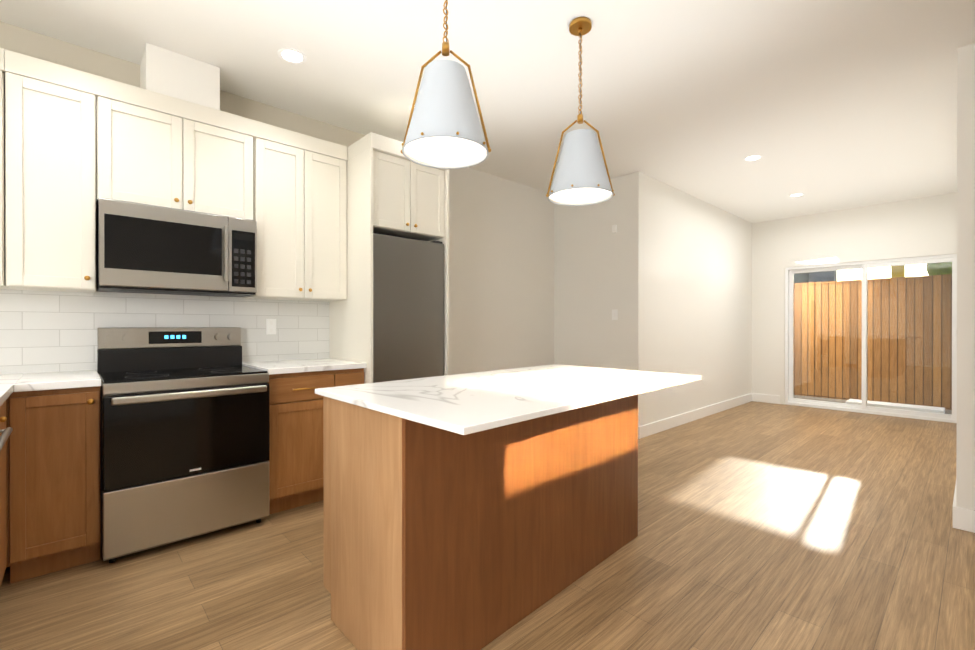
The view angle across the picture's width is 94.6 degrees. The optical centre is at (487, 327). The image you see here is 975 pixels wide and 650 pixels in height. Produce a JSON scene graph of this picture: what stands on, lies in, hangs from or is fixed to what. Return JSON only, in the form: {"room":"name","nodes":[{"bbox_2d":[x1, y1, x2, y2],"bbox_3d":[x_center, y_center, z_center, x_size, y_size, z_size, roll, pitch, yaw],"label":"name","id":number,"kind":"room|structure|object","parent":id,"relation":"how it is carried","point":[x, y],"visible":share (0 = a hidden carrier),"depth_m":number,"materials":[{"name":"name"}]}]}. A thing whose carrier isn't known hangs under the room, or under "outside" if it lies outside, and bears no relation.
{"room":"kitchen","nodes":[
{"label":"kitchen","id":0,"kind":"room"},
{"bbox_2d":[140,43,219,109],"bbox_3d":[-2.017,-1.566,2.955,0.390,0.294,0.324,0,0,-43],"label":"cover","id":1,"kind":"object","parent":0,"point":[173,74],"depth_m":2.82,"materials":[{"name":"white paint"}]},
{"bbox_2d":[0,401,974,649],"bbox_3d":[1.324,1.287,2.692,11.310,0.100,5.650,0,0,-43],"label":"floor","id":2,"kind":"structure","parent":0,"point":[766,526],"depth_m":2.28,"materials":[{"name":"brown wood"}]},
{"bbox_2d":[0,406,3,586],"bbox_3d":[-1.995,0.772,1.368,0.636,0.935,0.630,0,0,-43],"label":"base cabinet","id":3,"kind":"object","parent":2,"relation":"on","point":[1,407],"depth_m":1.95,"materials":[{"name":"brown wood"}]},
{"bbox_2d":[4,390,31,583],"bbox_3d":[-2.328,0.771,1.771,0.692,0.935,0.415,0,0,-43],"label":"base cabinet","id":4,"kind":"object","parent":2,"relation":"on","point":[16,404],"depth_m":2.13,"materials":[{"name":"brown wood"}]},
{"bbox_2d":[28,386,100,577],"bbox_3d":[-2.347,0.770,2.442,0.353,0.935,0.638,0,0,-43],"label":"base cabinet","id":5,"kind":"object","parent":2,"relation":"on","point":[50,506],"depth_m":2.24,"materials":[{"name":"brown wood"}]},
{"bbox_2d":[0,374,23,405],"bbox_3d":[-2.106,0.286,1.487,0.675,0.037,2.368,0,0,-43],"label":"countertop","id":6,"kind":"structure","parent":5,"relation":"on","point":[7,381],"depth_m":2.10,"materials":[{"name":"white stone"}]},
{"bbox_2d":[16,370,100,389],"bbox_3d":[-2.321,0.284,2.448,0.310,0.037,0.663,0,0,-43],"label":"countertop","id":7,"kind":"structure","parent":5,"relation":"on","point":[66,380],"depth_m":2.28,"materials":[{"name":"white stone"}]},
{"bbox_2d":[97,327,269,562],"bbox_3d":[-1.874,0.619,2.787,0.795,1.235,0.755,0,0,-43],"label":"range","id":8,"kind":"object","parent":2,"relation":"on","point":[184,432],"visible":0.98,"depth_m":2.57,"materials":[{"name":"silver metal"}]},
{"bbox_2d":[247,366,343,513],"bbox_3d":[-1.438,0.767,3.279,0.500,0.935,0.639,0,0,-43],"label":"base cabinet","id":9,"kind":"object","parent":2,"relation":"on","point":[296,412],"depth_m":3.01,"materials":[{"name":"brown wood"}]},
{"bbox_2d":[242,358,366,373],"bbox_3d":[-1.365,0.281,3.328,0.683,0.037,0.663,0,0,-43],"label":"countertop","id":10,"kind":"structure","parent":9,"relation":"on","point":[307,366],"depth_m":3.19,"materials":[{"name":"white stone"}]},
{"bbox_2d":[344,370,363,385],"bbox_3d":[-1.230,0.767,3.470,0.292,0.935,0.639,0,0,-43],"label":"base cabinet","id":11,"kind":"object","parent":2,"relation":"on","point":[351,377],"depth_m":3.28,"materials":[{"name":"brown wood"}]},
{"bbox_2d":[329,132,448,383],"bbox_3d":[-0.827,-0.094,3.782,0.722,2.654,0.722,0,0,-43],"label":"tall cabinet","id":12,"kind":"object","parent":2,"relation":"on","point":[392,190],"visible":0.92,"depth_m":3.47,"materials":[{"name":"beige wood"}]},
{"bbox_2d":[373,233,443,382],"bbox_3d":[-0.828,0.259,3.783,0.662,1.950,0.666,0,0,-43],"label":"refrigerator","id":13,"kind":"object","parent":2,"relation":"on","point":[408,308],"visible":0.27,"depth_m":3.52,"materials":[{"name":"grey metal"}]},
{"bbox_2d":[323,396,637,649],"bbox_3d":[0.083,0.763,2.317,1.658,0.949,0.758,0,0,-43],"label":"kitchen island","id":14,"kind":"object","parent":2,"relation":"on","point":[474,511],"depth_m":1.77,"materials":[{"name":"brown wood"}]},
{"bbox_2d":[315,364,701,435],"bbox_3d":[0.215,0.277,2.217,1.778,0.023,1.108,0,0,-43],"label":"island countertop","id":15,"kind":"structure","parent":14,"relation":"on","point":[466,404],"depth_m":1.84,"materials":[{"name":"white stone"}]},
{"bbox_2d":[0,0,974,222],"bbox_3d":[1.324,-1.763,2.684,11.310,0.100,5.650,0,0,-43],"label":"ceiling","id":16,"kind":"structure","parent":0,"point":[827,105],"depth_m":3.05,"materials":[{"name":"white paint"}]},
{"bbox_2d":[278,47,306,63],"bbox_3d":[-1.231,-1.710,2.839,0.169,0.006,0.169,0,0,2],"label":"recessed light","id":17,"kind":"object","parent":16,"relation":"in","point":[291,55],"depth_m":2.83,"materials":[{"name":"white plastic"}]},
{"bbox_2d":[400,0,490,168],"bbox_3d":[-0.177,-1.221,1.901,0.364,0.978,0.364,0,0,-43],"label":"pendant light","id":18,"kind":"object","parent":16,"relation":"hanging from","point":[444,130],"visible":1,"depth_m":1.81,"materials":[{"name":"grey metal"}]},
{"bbox_2d":[546,17,614,205],"bbox_3d":[0.524,-1.223,2.543,0.364,0.978,0.364,0,0,-43],"label":"pendant light","id":19,"kind":"object","parent":16,"relation":"hanging from","point":[581,177],"visible":1,"depth_m":2.46,"materials":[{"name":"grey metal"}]},
{"bbox_2d":[743,155,762,160],"bbox_3d":[2.690,-1.715,4.560,0.169,0.006,0.169,0,0,2],"label":"recessed light","id":20,"kind":"object","parent":16,"relation":"in","point":[753,157],"depth_m":4.54,"materials":[{"name":"white plastic"}]},
{"bbox_2d":[789,193,803,196],"bbox_3d":[4.017,-1.718,5.849,0.169,0.006,0.169,0,0,2],"label":"recessed light","id":21,"kind":"object","parent":16,"relation":"in","point":[796,194],"depth_m":5.84,"materials":[{"name":"white"}]},
{"bbox_2d":[24,43,974,509],"bbox_3d":[1.321,-0.238,2.684,11.300,2.950,5.550,0,0,-43],"label":"wall","id":22,"kind":"structure","parent":0,"point":[682,283],"depth_m":5.49,"materials":[{"name":"white paint"}]},
{"bbox_2d":[0,48,27,289],"bbox_3d":[-2.786,-0.814,2.232,0.688,1.204,0.348,0,0,-43],"label":"upper cabinet","id":23,"kind":"object","parent":22,"relation":"attached to","point":[13,65],"depth_m":2.32,"materials":[{"name":"beige wood"}]},
{"bbox_2d":[28,56,115,292],"bbox_3d":[-2.450,-0.815,2.540,0.486,1.204,0.348,0,0,-43],"label":"upper cabinet","id":24,"kind":"object","parent":22,"relation":"attached to","point":[75,145],"depth_m":2.46,"materials":[{"name":"beige wood"}]},
{"bbox_2d":[0,289,328,374],"bbox_3d":[-2.246,0.020,2.964,2.471,0.488,0.008,0,0,-43],"label":"tile backsplash","id":25,"kind":"structure","parent":22,"relation":"attached to","point":[47,331],"depth_m":2.88,"materials":[{"name":"white tile"}]},
{"bbox_2d":[266,319,275,333],"bbox_3d":[-1.673,-0.005,3.482,0.075,0.120,0.006,0,0,-43],"label":"outlet","id":26,"kind":"object","parent":25,"relation":"attached to","point":[270,326],"visible":1,"depth_m":3.48,"materials":[{"name":"white plastic"}]},
{"bbox_2d":[0,21,365,146],"bbox_3d":[-1.981,-1.567,3.206,3.194,0.293,0.004,0,0,-43],"label":"wall","id":27,"kind":"structure","parent":22,"relation":"attached to","point":[13,38],"depth_m":2.87,"materials":[{"name":"beige paint"}]},
{"bbox_2d":[116,81,255,220],"bbox_3d":[-2.018,-1.072,2.938,0.815,0.692,0.348,0,0,-43],"label":"upper cabinet","id":28,"kind":"object","parent":22,"relation":"attached to","point":[172,152],"depth_m":2.81,"materials":[{"name":"beige wood"}]},
{"bbox_2d":[96,198,256,296],"bbox_3d":[-1.978,-0.470,2.900,0.808,0.501,0.457,0,0,-43],"label":"over-the-range microwave","id":29,"kind":"object","parent":28,"relation":"attached to","point":[146,249],"visible":1,"depth_m":2.73,"materials":[{"name":"silver metal"}]},
{"bbox_2d":[241,121,347,301],"bbox_3d":[-1.493,-0.817,3.422,0.738,1.204,0.348,0,0,-43],"label":"upper cabinet","id":30,"kind":"object","parent":22,"relation":"attached to","point":[301,179],"depth_m":3.30,"materials":[{"name":"beige wood"}]},
{"bbox_2d":[612,225,616,232],"bbox_3d":[1.459,-1.131,5.172,0.022,0.085,0.055,0,0,-43],"label":"switch plate","id":31,"kind":"object","parent":22,"relation":"attached to","point":[614,227],"depth_m":5.16,"materials":[{"name":"white plastic"}]},
{"bbox_2d":[612,309,617,319],"bbox_3d":[1.465,-0.145,5.179,0.009,0.120,0.075,0,0,-43],"label":"switch plate","id":32,"kind":"object","parent":22,"relation":"attached to","point":[614,311],"depth_m":5.17,"materials":[{"name":"white plastic"}]},
{"bbox_2d":[638,393,752,438],"bbox_3d":[3.028,1.160,6.210,3.716,0.135,0.020,0,0,-43],"label":"baseboard","id":33,"kind":"structure","parent":22,"relation":"attached to","point":[652,428],"depth_m":5.82,"materials":[{"name":"white wood"}]},
{"bbox_2d":[753,393,779,403],"bbox_3d":[4.533,1.157,7.303,0.020,0.135,0.369,0,0,-43],"label":"baseboard","id":34,"kind":"structure","parent":22,"relation":"attached to","point":[766,398],"depth_m":7.30,"materials":[{"name":"white wood"}]},
{"bbox_2d":[785,254,956,422],"bbox_3d":[5.414,0.142,6.461,0.122,2.170,1.940,0,0,-43],"label":"sliding glass door","id":35,"kind":"structure","parent":22,"relation":"attached to","point":[790,272],"depth_m":6.42,"materials":[{"name":"clear glass"}]},
{"bbox_2d":[953,484,965,529],"bbox_3d":[4.458,1.166,4.211,4.290,0.135,0.042,0,0,-43],"label":"baseboard","id":36,"kind":"structure","parent":22,"relation":"attached to","point":[963,518],"depth_m":2.75,"materials":[{"name":"white wood"}]},
{"label":"outside","id":37,"kind":"structure","parent":0,"visible":0},
{"bbox_2d":[794,395,951,413],"bbox_3d":[7.178,1.291,8.727,5.500,0.100,15.000,0,0,-43],"label":"ground","id":38,"kind":"structure","parent":37,"point":[841,401],"depth_m":7.75,"materials":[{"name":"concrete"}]},
{"bbox_2d":[794,271,836,282],"bbox_3d":[4.912,-1.783,14.245,0.350,6.020,9.800,0,0,-43],"label":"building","id":39,"kind":"structure","parent":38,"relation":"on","point":[815,276],"depth_m":10.83,"materials":[{"name":"grey"}]},
{"bbox_2d":[794,274,951,409],"bbox_3d":[6.145,0.221,7.773,0.130,2.045,13.000,0,0,-43],"label":"fence","id":40,"kind":"object","parent":38,"relation":"on","point":[939,368],"depth_m":7.39,"materials":[{"name":"brown wood"}]},
{"bbox_2d":[846,399,944,413],"bbox_3d":[6.200,1.211,6.875,0.350,0.070,1.100,0,0,-43],"label":"ground","id":41,"kind":"structure","parent":38,"relation":"on","point":[908,406],"depth_m":6.76,"materials":[{"name":"white concrete"}]},
{"bbox_2d":[891,265,904,277],"bbox_3d":[8.550,-1.770,9.371,0.200,6.020,0.200,0,0,-43],"label":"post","id":42,"kind":"object","parent":38,"relation":"on","point":[902,272],"depth_m":9.29,"materials":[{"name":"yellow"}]},
{"bbox_2d":[926,262,951,275],"bbox_3d":[8.685,-1.462,7.443,2.224,5.412,3.080,0,0,-43],"label":"tree","id":43,"kind":"object","parent":38,"relation":"on","point":[940,267],"depth_m":7.38,"materials":[{"name":"green plant"}]}
]}

